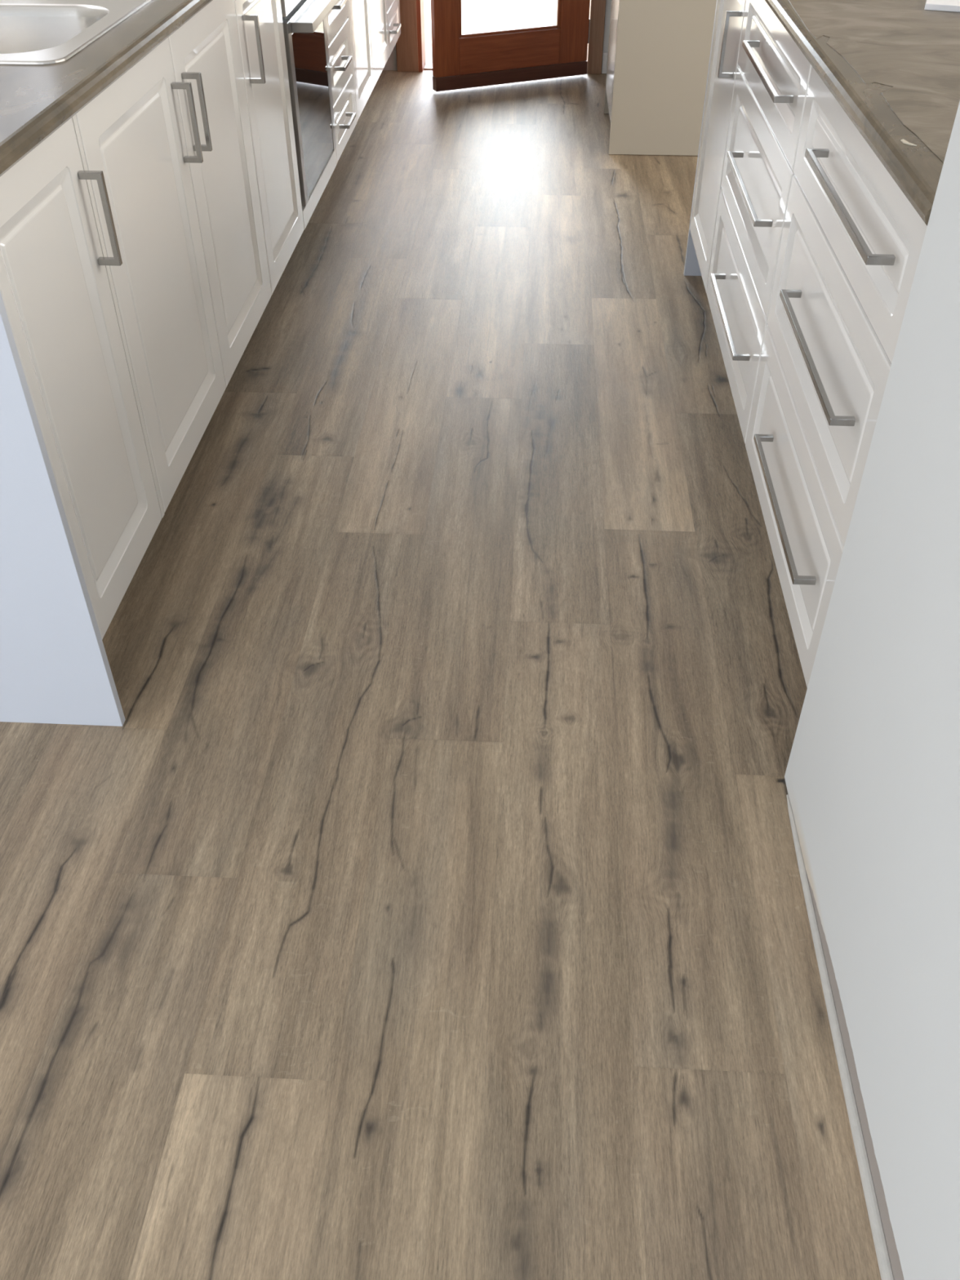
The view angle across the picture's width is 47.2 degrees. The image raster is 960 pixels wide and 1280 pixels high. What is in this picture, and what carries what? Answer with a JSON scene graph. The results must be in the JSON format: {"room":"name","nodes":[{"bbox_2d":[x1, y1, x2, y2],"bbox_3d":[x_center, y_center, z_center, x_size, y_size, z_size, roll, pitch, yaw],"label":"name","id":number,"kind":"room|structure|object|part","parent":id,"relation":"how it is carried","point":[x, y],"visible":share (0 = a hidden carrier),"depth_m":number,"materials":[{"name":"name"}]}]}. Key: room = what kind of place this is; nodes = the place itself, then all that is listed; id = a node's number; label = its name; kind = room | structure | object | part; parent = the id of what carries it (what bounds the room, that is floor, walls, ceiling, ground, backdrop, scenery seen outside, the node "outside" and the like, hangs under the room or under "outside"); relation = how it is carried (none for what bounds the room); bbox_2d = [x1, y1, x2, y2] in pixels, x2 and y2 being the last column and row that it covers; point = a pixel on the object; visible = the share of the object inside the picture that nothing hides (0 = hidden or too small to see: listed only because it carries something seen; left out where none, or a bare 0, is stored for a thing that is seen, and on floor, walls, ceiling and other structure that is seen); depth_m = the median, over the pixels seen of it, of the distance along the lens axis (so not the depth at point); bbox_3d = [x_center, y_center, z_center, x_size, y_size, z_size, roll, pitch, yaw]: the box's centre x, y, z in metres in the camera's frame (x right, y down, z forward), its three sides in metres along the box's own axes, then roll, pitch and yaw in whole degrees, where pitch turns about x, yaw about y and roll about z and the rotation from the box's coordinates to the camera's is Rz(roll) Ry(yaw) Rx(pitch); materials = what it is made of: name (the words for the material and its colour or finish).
{"room":"kitchen","nodes":[
{"label":"kitchen","id":0,"kind":"room"},
{"bbox_2d":[0,70,881,1279],"bbox_3d":[0.397,0.181,1.815,6.150,0.001,8.980,2,40,2],"label":"floor","id":1,"kind":"structure","parent":0,"point":[425,900],"depth_m":1.70,"materials":[{"name":"brown wood"}]},
{"bbox_2d":[0,291,125,726],"bbox_3d":[-0.908,-0.203,1.596,0.607,0.874,0.016,2,40,2],"label":"end panel","id":2,"kind":"object","parent":1,"relation":"on","point":[55,668],"visible":1,"depth_m":1.68,"materials":[{"name":"white plastic"}]},
{"bbox_2d":[280,0,337,229],"bbox_3d":[-0.729,-1.648,3.176,0.602,0.696,0.600,2,40,2],"label":"oven","id":3,"kind":"object","parent":1,"relation":"on","point":[304,21],"depth_m":3.15,"materials":[{"name":"black glass"}]},
{"bbox_3d":[-0.494,-1.852,3.003,0.019,0.157,0.570,2,40,2],"label":"control panel","id":4,"kind":"part","parent":3,"relation":"part of","materials":[{"name":"silver metal"}]},
{"bbox_3d":[-0.508,-1.434,3.011,0.020,0.465,0.042,2,40,2],"label":"frame","id":5,"kind":"part","parent":3,"relation":"part of","materials":[{"name":"silver metal"}]},
{"bbox_3d":[-0.494,-1.766,3.071,0.020,0.035,0.477,2,40,2],"label":"frame","id":6,"kind":"part","parent":3,"relation":"part of","materials":[{"name":"silver metal"}]},
{"bbox_3d":[-0.493,-1.590,3.219,0.017,0.424,0.477,2,40,2],"label":"door glass","id":7,"kind":"part","parent":3,"relation":"part of","materials":[{"name":"black glass"}]},
{"bbox_3d":[-0.455,-1.767,3.077,0.056,0.024,0.478,2,40,2],"label":"handle","id":8,"kind":"part","parent":3,"relation":"part of","materials":[{"name":"silver metal"}]},
{"bbox_3d":[-0.496,-1.394,3.374,0.017,0.052,0.600,2,40,2],"label":"filler panel","id":9,"kind":"part","parent":3,"relation":"part of","materials":[{"name":"white wood"}]},
{"bbox_3d":[-0.479,-1.771,3.411,0.020,0.465,0.050,2,40,2],"label":"frame","id":10,"kind":"part","parent":3,"relation":"part of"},
{"bbox_2d":[604,0,716,155],"bbox_3d":[0.837,-2.938,3.727,0.647,2.300,0.584,2,40,2],"label":"tall cabinet","id":11,"kind":"object","parent":1,"relation":"on","point":[659,51],"visible":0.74,"depth_m":4.08,"materials":[{"name":"beige plastic"}]},
{"bbox_3d":[0.852,-3.121,3.942,0.647,2.298,0.018,2,40,2],"label":"panel","id":12,"kind":"part","parent":11,"relation":"part of","materials":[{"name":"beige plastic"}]},
{"bbox_3d":[0.523,-2.987,3.709,0.019,2.200,0.545,2,40,2],"label":"door","id":13,"kind":"part","parent":11,"relation":"part of","materials":[{"name":"white wood"}]},
{"bbox_2d":[683,0,717,275],"bbox_3d":[1.050,-1.434,3.051,0.860,0.874,0.017,2,40,2],"label":"end panel","id":14,"kind":"object","parent":1,"relation":"on","point":[691,268],"visible":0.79,"depth_m":3.30,"materials":[{"name":"white plastic"}]},
{"bbox_2d":[689,0,746,291],"bbox_3d":[0.879,-1.335,2.826,0.615,0.734,0.470,2,40,2],"label":"base cabinet","id":15,"kind":"object","parent":1,"relation":"on","point":[729,19],"visible":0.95,"depth_m":2.86,"materials":[{"name":"white wood"}]},
{"bbox_3d":[0.579,-1.379,2.545,0.035,0.138,0.011,2,40,2],"label":"handle","id":16,"kind":"part","parent":15,"relation":"part of","materials":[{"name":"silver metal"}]},
{"bbox_2d":[706,0,812,443],"bbox_3d":[0.845,-0.929,2.345,0.615,0.733,0.783,2,40,2],"label":"drawer unit","id":17,"kind":"object","parent":1,"relation":"on","point":[772,77],"visible":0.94,"depth_m":2.28,"materials":[{"name":"white wood"}]},
{"bbox_3d":[0.551,-0.722,2.431,0.035,0.011,0.437,2,40,2],"label":"handle","id":18,"kind":"part","parent":17,"relation":"part of","materials":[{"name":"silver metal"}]},
{"bbox_3d":[0.582,-0.763,2.505,0.018,0.270,0.780,2,40,2],"label":"drawer","id":19,"kind":"part","parent":17,"relation":"part of","materials":[{"name":"white wood"}]},
{"bbox_3d":[0.551,-0.931,2.254,0.035,0.011,0.437,2,40,2],"label":"handle","id":20,"kind":"part","parent":17,"relation":"part of","materials":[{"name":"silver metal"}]},
{"bbox_3d":[0.582,-0.972,2.328,0.018,0.272,0.780,2,40,2],"label":"drawer","id":21,"kind":"part","parent":17,"relation":"part of","materials":[{"name":"white wood"}]},
{"bbox_3d":[0.550,-1.098,2.114,0.035,0.011,0.437,2,40,2],"label":"handle","id":22,"kind":"part","parent":17,"relation":"part of","materials":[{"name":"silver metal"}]},
{"bbox_3d":[0.582,-1.148,2.179,0.018,0.182,0.780,2,40,2],"label":"drawer","id":23,"kind":"part","parent":17,"relation":"part of","materials":[{"name":"white wood"}]},
{"bbox_2d":[745,66,927,687],"bbox_3d":[0.802,-0.421,1.743,0.615,0.733,0.790,2,40,2],"label":"drawer unit","id":24,"kind":"object","parent":1,"relation":"on","point":[851,242],"visible":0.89,"depth_m":1.68,"materials":[{"name":"white wood"}]},
{"bbox_3d":[0.510,-0.232,1.853,0.035,0.011,0.444,2,40,2],"label":"handle","id":25,"kind":"part","parent":24,"relation":"part of","materials":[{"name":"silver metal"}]},
{"bbox_3d":[0.539,-0.253,1.903,0.018,0.268,0.787,2,40,2],"label":"drawer","id":26,"kind":"part","parent":24,"relation":"part of","materials":[{"name":"white wood"}]},
{"bbox_3d":[0.509,-0.441,1.676,0.035,0.011,0.444,2,40,2],"label":"handle","id":27,"kind":"part","parent":24,"relation":"part of","materials":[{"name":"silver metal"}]},
{"bbox_3d":[0.539,-0.462,1.726,0.018,0.274,0.787,2,40,2],"label":"drawer","id":28,"kind":"part","parent":24,"relation":"part of","materials":[{"name":"white wood"}]},
{"bbox_3d":[0.509,-0.613,1.531,0.035,0.011,0.444,2,40,2],"label":"handle","id":29,"kind":"part","parent":24,"relation":"part of","materials":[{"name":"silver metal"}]},
{"bbox_3d":[0.539,-0.639,1.577,0.018,0.182,0.787,2,40,2],"label":"drawer","id":30,"kind":"part","parent":24,"relation":"part of","materials":[{"name":"white wood"}]},
{"bbox_2d":[764,0,943,226],"bbox_3d":[0.983,-1.122,1.978,0.882,0.030,2.098,2,40,2],"label":"benchtop","id":31,"kind":"object","parent":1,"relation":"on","point":[916,170],"visible":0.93,"depth_m":1.45,"materials":[{"name":"brown stone"}]},
{"bbox_2d":[788,0,959,163],"bbox_3d":[0.986,-1.133,1.968,0.856,0.001,2.090,2,40,2],"label":"protective film","id":32,"kind":"object","parent":31,"relation":"on","point":[905,46],"visible":0.96,"depth_m":1.72,"materials":[{"name":"plastic"}]},
{"bbox_2d":[924,0,959,12],"bbox_3d":[1.031,-1.211,2.052,0.360,0.010,0.420,13,42,15],"label":"board","id":33,"kind":"object","parent":32,"relation":"on","point":[931,5],"visible":1,"depth_m":1.94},
{"bbox_2d":[900,138,916,146],"bbox_3d":[0.525,-0.611,1.350,0.008,0.001,0.027,-13,42,-15],"label":"scrap","id":34,"kind":"object","parent":31,"relation":"on","point":[903,140],"visible":1,"depth_m":1.35,"materials":[{"name":"white paper"}]},
{"bbox_3d":[-0.623,-1.349,3.499,0.016,0.170,4.391,2,40,2],"label":"kickboard","id":35,"kind":"object","parent":1,"relation":"on","visible":0},
{"bbox_2d":[0,114,164,639],"bbox_3d":[-0.878,-0.393,1.685,0.637,0.698,0.365,2,40,2],"label":"base cabinet","id":36,"kind":"object","parent":35,"relation":"on","point":[57,290],"visible":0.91,"depth_m":1.64,"materials":[{"name":"white wood"}]},
{"bbox_3d":[-0.570,-0.632,1.649,0.035,0.138,0.011,2,40,2],"label":"handle","id":37,"kind":"part","parent":36,"relation":"part of","materials":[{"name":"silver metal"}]},
{"bbox_2d":[0,0,213,177],"bbox_3d":[-0.785,-1.959,2.974,0.642,0.030,4.425,2,40,2],"label":"benchtop","id":38,"kind":"object","parent":36,"relation":"on","point":[36,100],"visible":1,"depth_m":1.61,"materials":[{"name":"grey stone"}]},
{"bbox_2d":[0,0,151,64],"bbox_3d":[-0.833,-1.211,2.196,0.467,0.177,1.240,2,40,2],"label":"sink","id":39,"kind":"object","parent":38,"relation":"in","point":[33,32],"visible":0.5,"depth_m":2.00,"materials":[{"name":"silver metal"}]},
{"bbox_3d":[-0.843,-0.969,1.910,0.368,0.175,0.380,2,40,2],"label":"bowl","id":40,"kind":"part","parent":39,"relation":"part of","materials":[{"name":"silver metal"}]},
{"bbox_3d":[-0.595,-0.496,1.808,0.017,0.697,0.014,2,40,2],"label":"filler panel","id":41,"kind":"part","parent":36,"relation":"part of","materials":[{"name":"white wood"}]},
{"bbox_2d":[75,0,271,512],"bbox_3d":[-0.841,-0.832,2.207,0.637,0.697,0.997,2,40,2],"label":"base cabinet","id":42,"kind":"object","parent":35,"relation":"on","point":[170,139],"visible":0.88,"depth_m":2.09,"materials":[{"name":"white wood"}]},
{"bbox_3d":[-0.542,-0.958,2.035,0.035,0.138,0.011,2,40,2],"label":"handle","id":43,"kind":"part","parent":42,"relation":"part of","materials":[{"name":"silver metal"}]},
{"bbox_3d":[-0.538,-1.004,2.090,0.035,0.138,0.011,2,40,2],"label":"handle","id":44,"kind":"part","parent":42,"relation":"part of","materials":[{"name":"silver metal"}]},
{"bbox_3d":[-0.553,-0.982,2.384,0.018,0.697,0.500,2,40,2],"label":"door","id":45,"kind":"part","parent":42,"relation":"part of","materials":[{"name":"white wood"}]},
{"bbox_2d":[234,0,304,294],"bbox_3d":[-0.800,-1.311,2.774,0.637,0.698,0.482,2,40,2],"label":"base cabinet","id":46,"kind":"object","parent":35,"relation":"on","point":[260,24],"visible":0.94,"depth_m":2.76,"materials":[{"name":"white wood"}]},
{"bbox_3d":[-0.510,-1.332,2.479,0.035,0.138,0.011,2,40,2],"label":"handle","id":47,"kind":"part","parent":46,"relation":"part of","materials":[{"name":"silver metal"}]},
{"bbox_2d":[346,0,389,124],"bbox_3d":[-0.703,-2.463,4.138,0.637,0.698,1.014,2,40,2],"label":"base cabinet","id":48,"kind":"object","parent":35,"relation":"on","point":[367,19],"visible":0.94,"depth_m":4.15,"materials":[{"name":"white wood"}]},
{"bbox_3d":[-0.456,-2.136,3.751,0.017,0.697,0.028,2,40,2],"label":"filler panel","id":49,"kind":"part","parent":48,"relation":"part of","materials":[{"name":"white wood"}]},
{"bbox_3d":[-0.442,-2.295,3.939,0.018,0.697,0.460,2,40,2],"label":"door","id":50,"kind":"part","parent":48,"relation":"part of","materials":[{"name":"white wood"}]},
{"bbox_3d":[-0.415,-2.612,4.315,0.018,0.697,0.518,2,40,2],"label":"door","id":51,"kind":"part","parent":48,"relation":"part of","materials":[{"name":"white wood"}]},
{"bbox_2d":[382,0,611,70],"bbox_3d":[1.292,-3.599,4.510,4.850,2.500,0.140,2,40,2],"label":"wall","id":52,"kind":"structure","parent":0,"point":[391,64],"depth_m":5.15,"materials":[{"name":"paint"}]},
{"bbox_2d":[395,0,605,74],"bbox_3d":[0.093,-3.567,4.614,0.974,2.160,0.174,2,40,2],"label":"door frame","id":53,"kind":"structure","parent":52,"relation":"attached to","point":[411,43],"depth_m":5.15,"materials":[{"name":"red wood"}]},
{"bbox_3d":[-0.345,-3.541,4.569,0.104,2.140,0.024,2,40,2],"label":"architrave","id":54,"kind":"part","parent":53,"relation":"part of","materials":[{"name":"brown wood"}]},
{"bbox_3d":[0.541,-3.511,4.531,0.068,2.140,0.024,2,40,2],"label":"architrave","id":55,"kind":"part","parent":53,"relation":"part of","materials":[{"name":"wood"}]},
{"bbox_2d":[431,0,590,91],"bbox_3d":[0.152,-3.338,4.401,0.767,2.025,0.085,-16,43,-18],"label":"door","id":56,"kind":"structure","parent":52,"relation":"in","point":[468,60],"depth_m":4.96,"materials":[{"name":"red wood"}]},
{"bbox_3d":[0.130,-2.672,4.981,0.499,0.146,0.036,-16,43,-18],"label":"rail","id":57,"kind":"part","parent":56,"relation":"part of","materials":[{"name":"red wood"}]},
{"bbox_2d":[601,52,608,73],"bbox_3d":[0.590,-2.730,5.194,0.024,0.090,0.012,2,40,2],"label":"baseboard","id":58,"kind":"structure","parent":52,"relation":"attached to","point":[604,65],"depth_m":5.19,"materials":[{"name":"white paint"}]},
{"bbox_2d":[423,0,590,62],"bbox_3d":[1.870,-9.164,13.048,26.000,0.110,20.080,2,40,2],"label":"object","id":59,"kind":"structure","parent":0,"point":[477,15],"depth_m":6.47,"materials":[{"name":"white"}]},
{"bbox_2d":[784,101,959,1279],"bbox_3d":[0.480,0.105,0.045,0.118,2.400,2.485,2,40,2],"label":"wall","id":60,"kind":"structure","parent":0,"point":[872,776],"depth_m":1.22,"materials":[{"name":"paint"}]},
{"bbox_2d":[786,794,893,1279],"bbox_3d":[0.416,1.029,0.803,0.011,0.011,2.445,2,40,2],"label":"trim","id":61,"kind":"structure","parent":60,"relation":"attached to","point":[883,1260],"depth_m":1.36,"materials":[{"name":"white wood"}]},
{"bbox_3d":[-1.924,-0.803,1.203,1.400,2.500,8.860,2,40,2],"label":"wall","id":62,"kind":"structure","parent":0,"visible":0},
{"bbox_2d":[325,0,355,162],"bbox_3d":[-0.743,-1.989,3.579,0.637,0.701,0.446,2,40,2],"label":"drawer unit","id":63,"kind":"object","parent":62,"relation":"attached to","point":[337,21],"visible":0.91,"depth_m":3.63,"materials":[{"name":"white wood"}]},
{"bbox_3d":[-0.469,-2.044,3.513,0.018,0.171,0.443,2,40,2],"label":"drawer","id":64,"kind":"part","parent":63,"relation":"part of","materials":[{"name":"white wood"}]},
{"bbox_3d":[-0.445,-2.011,3.465,0.035,0.011,0.155,2,40,2],"label":"handle","id":65,"kind":"part","parent":63,"relation":"part of","materials":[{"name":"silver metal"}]},
{"bbox_3d":[-0.468,-1.911,3.626,0.018,0.171,0.443,2,40,2],"label":"drawer","id":66,"kind":"part","parent":63,"relation":"part of","materials":[{"name":"white wood"}]},
{"bbox_3d":[-0.445,-1.878,3.577,0.035,0.011,0.155,2,40,2],"label":"handle","id":67,"kind":"part","parent":63,"relation":"part of","materials":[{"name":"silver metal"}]},
{"bbox_3d":[-0.468,-1.778,3.738,0.018,0.171,0.443,2,40,2],"label":"drawer","id":68,"kind":"part","parent":63,"relation":"part of","materials":[{"name":"white wood"}]},
{"bbox_3d":[-0.445,-1.745,3.689,0.035,0.011,0.155,2,40,2],"label":"handle","id":69,"kind":"part","parent":63,"relation":"part of","materials":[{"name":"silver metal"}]},
{"bbox_2d":[386,0,400,56],"bbox_3d":[-0.662,-2.938,4.704,0.637,0.701,0.460,2,40,2],"label":"drawer unit","id":70,"kind":"object","parent":62,"relation":"attached to","point":[393,6],"visible":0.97,"depth_m":4.81,"materials":[{"name":"white wood"}]},
{"bbox_3d":[-0.388,-2.860,4.750,0.018,0.171,0.457,2,40,2],"label":"drawer","id":71,"kind":"part","parent":70,"relation":"part of","materials":[{"name":"white wood"}]},
{"bbox_3d":[-0.368,-2.654,4.765,0.035,0.011,0.155,2,40,2],"label":"handle","id":72,"kind":"part","parent":70,"relation":"part of","materials":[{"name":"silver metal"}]}
]}

